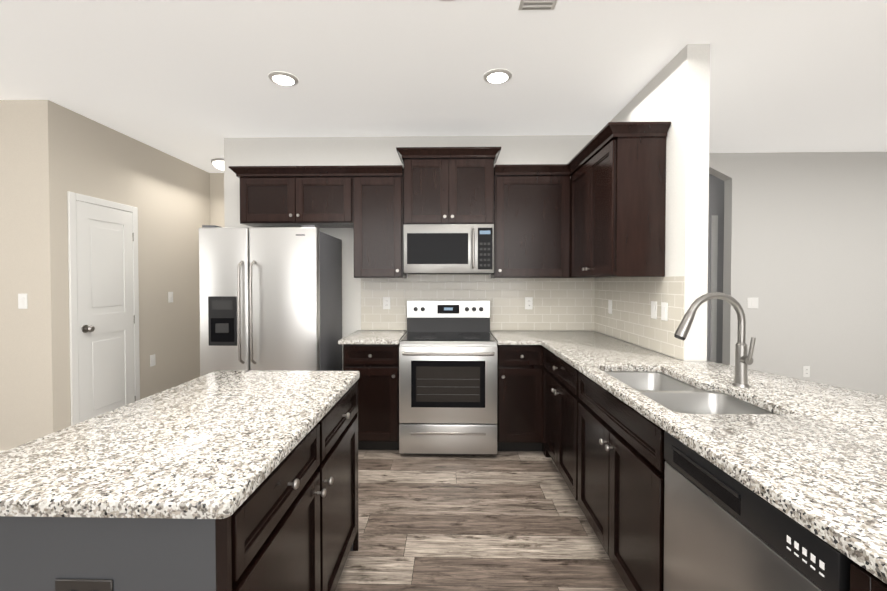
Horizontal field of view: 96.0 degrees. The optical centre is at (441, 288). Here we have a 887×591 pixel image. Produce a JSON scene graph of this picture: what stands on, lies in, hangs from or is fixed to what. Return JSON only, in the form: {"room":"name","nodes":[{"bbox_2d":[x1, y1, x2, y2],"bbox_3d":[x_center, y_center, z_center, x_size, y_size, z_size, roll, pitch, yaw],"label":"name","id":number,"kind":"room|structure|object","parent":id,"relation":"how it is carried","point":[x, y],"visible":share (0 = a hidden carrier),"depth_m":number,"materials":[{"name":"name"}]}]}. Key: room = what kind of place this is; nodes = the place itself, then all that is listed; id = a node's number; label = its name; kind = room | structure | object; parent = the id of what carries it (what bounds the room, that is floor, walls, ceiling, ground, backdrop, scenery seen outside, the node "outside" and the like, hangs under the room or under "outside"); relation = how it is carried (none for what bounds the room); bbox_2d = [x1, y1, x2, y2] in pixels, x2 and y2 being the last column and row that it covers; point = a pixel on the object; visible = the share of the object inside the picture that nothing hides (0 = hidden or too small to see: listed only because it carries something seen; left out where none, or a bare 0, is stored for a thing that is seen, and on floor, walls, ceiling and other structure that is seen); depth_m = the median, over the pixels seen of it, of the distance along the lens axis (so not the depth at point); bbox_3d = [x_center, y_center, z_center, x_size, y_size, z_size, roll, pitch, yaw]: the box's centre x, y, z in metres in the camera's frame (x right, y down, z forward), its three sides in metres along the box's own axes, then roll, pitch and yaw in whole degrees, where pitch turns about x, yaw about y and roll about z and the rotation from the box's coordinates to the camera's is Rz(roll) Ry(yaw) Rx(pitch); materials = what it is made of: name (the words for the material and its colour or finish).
{"room":"kitchen","nodes":[
{"label":"kitchen","id":0,"kind":"room"},
{"bbox_2d":[0,100,67,450],"bbox_3d":[-4.970,-0.045,3.114,4.050,2.740,0.120,0,1,1],"label":"wall","id":1,"kind":"structure","parent":0,"point":[52,153],"depth_m":3.02,"materials":[{"name":"beige paint"}]},
{"bbox_2d":[18,294,27,308],"bbox_3d":[-3.162,0.097,3.014,0.070,0.115,0.009,0,1,1],"label":"light switch","id":2,"kind":"object","parent":1,"relation":"attached to","point":[22,302],"visible":1,"depth_m":3.01,"materials":[{"name":"white plastic"}]},
{"bbox_2d":[64,107,209,426],"bbox_3d":[-2.984,-0.062,4.082,0.120,2.740,1.900,0,1,1],"label":"wall","id":3,"kind":"structure","parent":0,"point":[171,195],"depth_m":4.08,"materials":[{"name":"beige paint"}]},
{"bbox_2d":[67,191,139,425],"bbox_3d":[-2.894,0.274,3.498,0.080,2.088,0.691,0,1,1],"label":"pantry door","id":4,"kind":"structure","parent":3,"relation":"in","point":[103,307],"depth_m":3.44,"materials":[{"name":"white wood"}]},
{"bbox_2d":[150,354,155,366],"bbox_3d":[-2.922,0.729,4.044,0.006,0.115,0.070,0,1,1],"label":"outlet","id":5,"kind":"object","parent":3,"relation":"attached to","point":[152,360],"visible":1,"depth_m":4.04,"materials":[{"name":"white plastic"}]},
{"bbox_2d":[168,292,172,302],"bbox_3d":[-2.915,0.095,4.303,0.009,0.115,0.070,0,1,1],"label":"light switch","id":6,"kind":"object","parent":3,"relation":"attached to","point":[170,297],"visible":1,"depth_m":4.29,"materials":[{"name":"white plastic"}]},
{"bbox_2d":[210,173,224,226],"bbox_3d":[0.036,-0.078,5.029,6.120,2.740,0.120,0,1,1],"label":"wall","id":7,"kind":"structure","parent":0,"point":[217,218],"depth_m":5.01,"materials":[{"name":"beige paint"}]},
{"bbox_2d":[224,135,595,370],"bbox_3d":[-0.244,-0.057,3.825,3.630,2.740,0.120,0,1,1],"label":"wall","id":8,"kind":"structure","parent":0,"point":[355,151],"depth_m":3.76,"materials":[{"name":"white paint"}]},
{"bbox_2d":[237,170,304,226],"bbox_3d":[-1.474,-0.779,3.612,0.557,0.420,0.328,0,1,1],"label":"upper cabinet","id":9,"kind":"object","parent":8,"relation":"attached to","point":[268,198],"depth_m":3.45,"materials":[{"name":"brown wood"}]},
{"bbox_2d":[305,170,352,227],"bbox_3d":[-1.039,-0.779,3.602,0.557,0.420,0.328,0,1,1],"label":"upper cabinet","id":10,"kind":"object","parent":8,"relation":"attached to","point":[328,193],"depth_m":3.45,"materials":[{"name":"brown wood"}]},
{"bbox_2d":[349,170,406,277],"bbox_3d":[-0.544,-0.541,3.596,0.431,0.895,0.328,0,1,1],"label":"upper cabinet","id":11,"kind":"object","parent":8,"relation":"attached to","point":[378,230],"depth_m":3.44,"materials":[{"name":"brown wood"}]},
{"bbox_2d":[401,154,456,225],"bbox_3d":[-0.096,-0.838,3.566,0.446,0.580,0.359,0,1,1],"label":"upper cabinet","id":12,"kind":"object","parent":8,"relation":"attached to","point":[428,181],"depth_m":3.39,"materials":[{"name":"brown wood"}]},
{"bbox_2d":[403,224,493,273],"bbox_3d":[0.065,-0.335,3.522,0.760,0.414,0.446,0,1,1],"label":"microwave","id":13,"kind":"object","parent":12,"relation":"attached to","point":[448,248],"visible":1,"depth_m":3.35,"materials":[{"name":"grey metal"}]},
{"bbox_2d":[361,274,592,329],"bbox_3d":[0.340,0.130,3.752,2.200,0.526,0.005,0,1,1],"label":"tile backsplash","id":14,"kind":"structure","parent":8,"relation":"attached to","point":[570,303],"depth_m":3.75,"materials":[{"name":"beige tile"}]},
{"bbox_2d":[383,297,389,308],"bbox_3d":[-0.515,0.139,3.764,0.070,0.115,0.007,0,1,1],"label":"outlet","id":15,"kind":"object","parent":14,"relation":"attached to","point":[386,302],"visible":1,"depth_m":3.76,"materials":[{"name":"white plastic"}]},
{"bbox_2d":[525,297,532,308],"bbox_3d":[0.820,0.139,3.736,0.070,0.115,0.007,0,1,1],"label":"outlet","id":16,"kind":"object","parent":14,"relation":"attached to","point":[528,302],"visible":1,"depth_m":3.73,"materials":[{"name":"white plastic"}]},
{"bbox_2d":[457,154,496,223],"bbox_3d":[0.228,-0.838,3.559,0.447,0.580,0.359,0,1,1],"label":"upper cabinet","id":17,"kind":"object","parent":8,"relation":"attached to","point":[474,171],"depth_m":3.39,"materials":[{"name":"brown wood"}]},
{"bbox_2d":[491,170,564,277],"bbox_3d":[0.789,-0.540,3.546,0.655,0.895,0.372,0,1,1],"label":"upper cabinet","id":18,"kind":"object","parent":8,"relation":"attached to","point":[529,205],"depth_m":3.41,"materials":[{"name":"brown wood"}]},
{"bbox_2d":[0,0,886,172],"bbox_3d":[-0.033,-1.408,1.196,14.000,0.050,10.500,0,1,1],"label":"ceiling","id":19,"kind":"structure","parent":0,"point":[190,82],"depth_m":2.53,"materials":[{"name":"white paint"}]},
{"bbox_2d":[211,158,223,170],"bbox_3d":[-2.464,-1.393,4.549,0.280,0.093,0.280,0,1,1],"label":"light","id":20,"kind":"object","parent":19,"relation":"attached to","point":[217,163],"visible":0.42,"depth_m":4.44,"materials":[{"name":"white"}]},
{"bbox_2d":[268,71,297,85],"bbox_3d":[-1.059,-1.401,2.678,0.190,0.012,0.190,0,1,1],"label":"recessed light","id":21,"kind":"object","parent":19,"relation":"in","point":[282,78],"visible":1,"depth_m":2.65,"materials":[{"name":"white"}]},
{"bbox_2d":[483,69,511,83],"bbox_3d":[0.374,-1.401,2.648,0.190,0.012,0.190,0,1,1],"label":"recessed light","id":22,"kind":"object","parent":19,"relation":"in","point":[496,76],"visible":1,"depth_m":2.63,"materials":[{"name":"white"}]},
{"bbox_2d":[518,0,557,9],"bbox_3d":[0.470,-1.389,1.836,0.180,0.009,0.320,0,1,1],"label":"ceiling vent","id":23,"kind":"object","parent":19,"relation":"in","point":[537,4],"visible":1,"depth_m":1.95,"materials":[{"name":"white metal"}]},
{"bbox_2d":[335,450,627,590],"bbox_3d":[-0.033,1.382,1.244,14.000,0.050,10.500,0,1,1],"label":"floor","id":24,"kind":"structure","parent":0,"point":[508,521],"depth_m":2.22,"materials":[{"name":"brown wood"}]},
{"bbox_2d":[0,380,358,590],"bbox_3d":[-0.761,0.911,1.456,0.709,0.885,1.202,0,1,1],"label":"base cabinet","id":25,"kind":"object","parent":24,"relation":"on","point":[290,523],"visible":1,"depth_m":0.89,"materials":[{"name":"grey paint"}]},
{"bbox_2d":[55,579,112,590],"bbox_3d":[-0.759,0.656,0.846,0.124,0.076,0.008,0,1,1],"label":"outlet","id":26,"kind":"object","parent":25,"relation":"attached to","point":[81,585],"visible":1,"depth_m":0.84,"materials":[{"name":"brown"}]},
{"bbox_2d":[0,370,359,518],"bbox_3d":[-0.804,0.450,1.449,0.750,0.034,1.230,0,1,1],"label":"countertop","id":27,"kind":"structure","parent":25,"relation":"on","point":[220,444],"depth_m":1.08,"materials":[{"name":"stone"}]},
{"bbox_2d":[199,225,341,376],"bbox_3d":[-1.387,0.417,3.364,0.909,1.808,0.786,0,1,1],"label":"refrigerator","id":28,"kind":"object","parent":24,"relation":"on","point":[270,298],"visible":0.71,"depth_m":3.03,"materials":[{"name":"grey metal"}]},
{"bbox_2d":[343,343,399,449],"bbox_3d":[-0.552,0.876,3.472,0.450,0.884,0.622,0,1,1],"label":"base cabinet","id":29,"kind":"object","parent":24,"relation":"on","point":[377,365],"depth_m":3.17,"materials":[{"name":"brown wood"}]},
{"bbox_2d":[338,330,406,343],"bbox_3d":[-0.564,0.416,3.453,0.475,0.034,0.647,0,1,1],"label":"countertop","id":30,"kind":"structure","parent":29,"relation":"on","point":[376,337],"depth_m":3.27,"materials":[{"name":"stone"}]},
{"bbox_2d":[399,300,497,454],"bbox_3d":[0.059,0.718,3.395,0.765,1.205,0.722,0,1,1],"label":"range","id":31,"kind":"object","parent":24,"relation":"on","point":[448,362],"visible":1,"depth_m":3.10,"materials":[{"name":"silver metal"}]},
{"bbox_2d":[497,344,544,454],"bbox_3d":[0.636,0.877,3.447,0.375,0.884,0.622,0,1,1],"label":"base cabinet","id":32,"kind":"object","parent":24,"relation":"on","point":[519,399],"depth_m":3.14,"materials":[{"name":"brown wood"}]},
{"bbox_2d":[543,347,665,534],"bbox_3d":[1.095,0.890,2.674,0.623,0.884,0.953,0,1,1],"label":"base cabinet","id":33,"kind":"object","parent":24,"relation":"on","point":[604,449],"depth_m":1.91,"materials":[{"name":"brown wood"}]},
{"bbox_2d":[490,330,886,583],"bbox_3d":[1.166,0.442,1.916,1.230,0.034,3.791,0,1,-5],"label":"countertop","id":34,"kind":"structure","parent":33,"relation":"on","point":[811,456],"depth_m":1.20,"materials":[{"name":"stone"}]},
{"bbox_2d":[604,371,774,413],"bbox_3d":[1.042,0.560,1.793,0.458,0.194,0.824,0,1,1],"label":"undermount sink","id":35,"kind":"object","parent":34,"relation":"in","point":[670,393],"visible":0.15,"depth_m":1.77,"materials":[{"name":"silver metal"}]},
{"bbox_2d":[674,292,755,387],"bbox_3d":[1.185,0.222,1.733,0.320,0.412,0.095,0,1,1],"label":"faucet","id":36,"kind":"object","parent":34,"relation":"on","point":[743,360],"visible":1,"depth_m":1.73,"materials":[{"name":"silver metal"}]},
{"bbox_2d":[664,431,855,590],"bbox_3d":[1.049,0.924,1.051,0.612,0.872,0.612,0,1,1],"label":"dishwasher","id":37,"kind":"object","parent":24,"relation":"on","point":[723,531],"visible":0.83,"depth_m":1.04,"materials":[{"name":"grey metal"}]},
{"bbox_2d":[850,563,886,590],"bbox_3d":[1.048,0.928,0.435,0.623,0.884,0.607,0,1,1],"label":"base cabinet","id":38,"kind":"object","parent":24,"relation":"on","point":[861,579],"depth_m":0.70,"materials":[{"name":"brown wood"}]},
{"bbox_2d":[597,44,709,360],"bbox_3d":[1.490,-0.043,3.018,0.130,2.740,1.419,0,1,1],"label":"wall","id":39,"kind":"structure","parent":0,"point":[675,91],"depth_m":2.31,"materials":[{"name":"white paint"}]},
{"bbox_2d":[561,150,588,277],"bbox_3d":[1.227,-0.534,3.163,0.394,0.895,0.513,0,1,1],"label":"upper cabinet","id":40,"kind":"object","parent":39,"relation":"attached to","point":[575,240],"depth_m":3.25,"materials":[{"name":"brown wood"}]},
{"bbox_2d":[589,130,667,277],"bbox_3d":[1.252,-0.527,2.772,0.328,0.895,0.513,0,1,1],"label":"upper cabinet","id":41,"kind":"object","parent":39,"relation":"attached to","point":[600,212],"depth_m":2.52,"materials":[{"name":"brown wood"}]},
{"bbox_2d":[593,276,684,359],"bbox_3d":[1.421,0.161,3.020,0.006,0.488,1.410,0,1,1],"label":"tile backsplash","id":42,"kind":"structure","parent":39,"relation":"attached to","point":[630,320],"depth_m":2.82,"materials":[{"name":"beige tile"}]},
{"bbox_2d":[608,300,611,313],"bbox_3d":[1.422,0.156,3.363,0.006,0.115,0.070,0,1,1],"label":"outlet","id":43,"kind":"object","parent":42,"relation":"attached to","point":[609,306],"visible":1,"depth_m":3.35,"materials":[{"name":"white plastic"}]},
{"bbox_2d":[651,301,656,318],"bbox_3d":[1.406,0.143,2.643,0.009,0.115,0.070,0,1,1],"label":"light switch","id":44,"kind":"object","parent":42,"relation":"attached to","point":[653,303],"depth_m":2.63,"materials":[{"name":"white plastic"}]},
{"bbox_2d":[661,302,667,320],"bbox_3d":[1.403,0.145,2.513,0.009,0.115,0.070,0,1,1],"label":"light switch","id":45,"kind":"object","parent":42,"relation":"attached to","point":[664,311],"depth_m":2.51,"materials":[{"name":"white plastic"}]},
{"bbox_2d":[707,174,723,363],"bbox_3d":[2.991,-0.073,4.722,1.300,2.740,0.050,0,1,1],"label":"wall","id":46,"kind":"structure","parent":0,"point":[716,195],"depth_m":4.69,"materials":[{"name":"grey paint"}]},
{"bbox_2d":[710,215,717,361],"bbox_3d":[3.200,0.223,4.687,0.060,2.150,0.020,0,1,1],"label":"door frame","id":47,"kind":"structure","parent":46,"relation":"attached to","point":[714,258],"depth_m":4.68,"materials":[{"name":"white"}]},
{"bbox_2d":[709,152,886,395],"bbox_3d":[4.332,-0.065,4.279,5.400,2.740,0.120,0,1,1],"label":"wall","id":48,"kind":"structure","parent":0,"point":[805,250],"depth_m":4.22,"materials":[{"name":"grey paint"}]},
{"bbox_2d":[747,298,757,307],"bbox_3d":[3.311,0.156,4.239,0.115,0.115,0.009,0,1,1],"label":"light switch","id":49,"kind":"object","parent":48,"relation":"attached to","point":[752,302],"visible":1,"depth_m":4.24,"materials":[{"name":"white plastic"}]},
{"bbox_2d":[803,366,809,376],"bbox_3d":[3.881,0.886,4.241,0.070,0.115,0.007,0,1,1],"label":"outlet","id":50,"kind":"object","parent":48,"relation":"attached to","point":[806,371],"visible":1,"depth_m":4.24,"materials":[{"name":"white plastic"}]}
]}

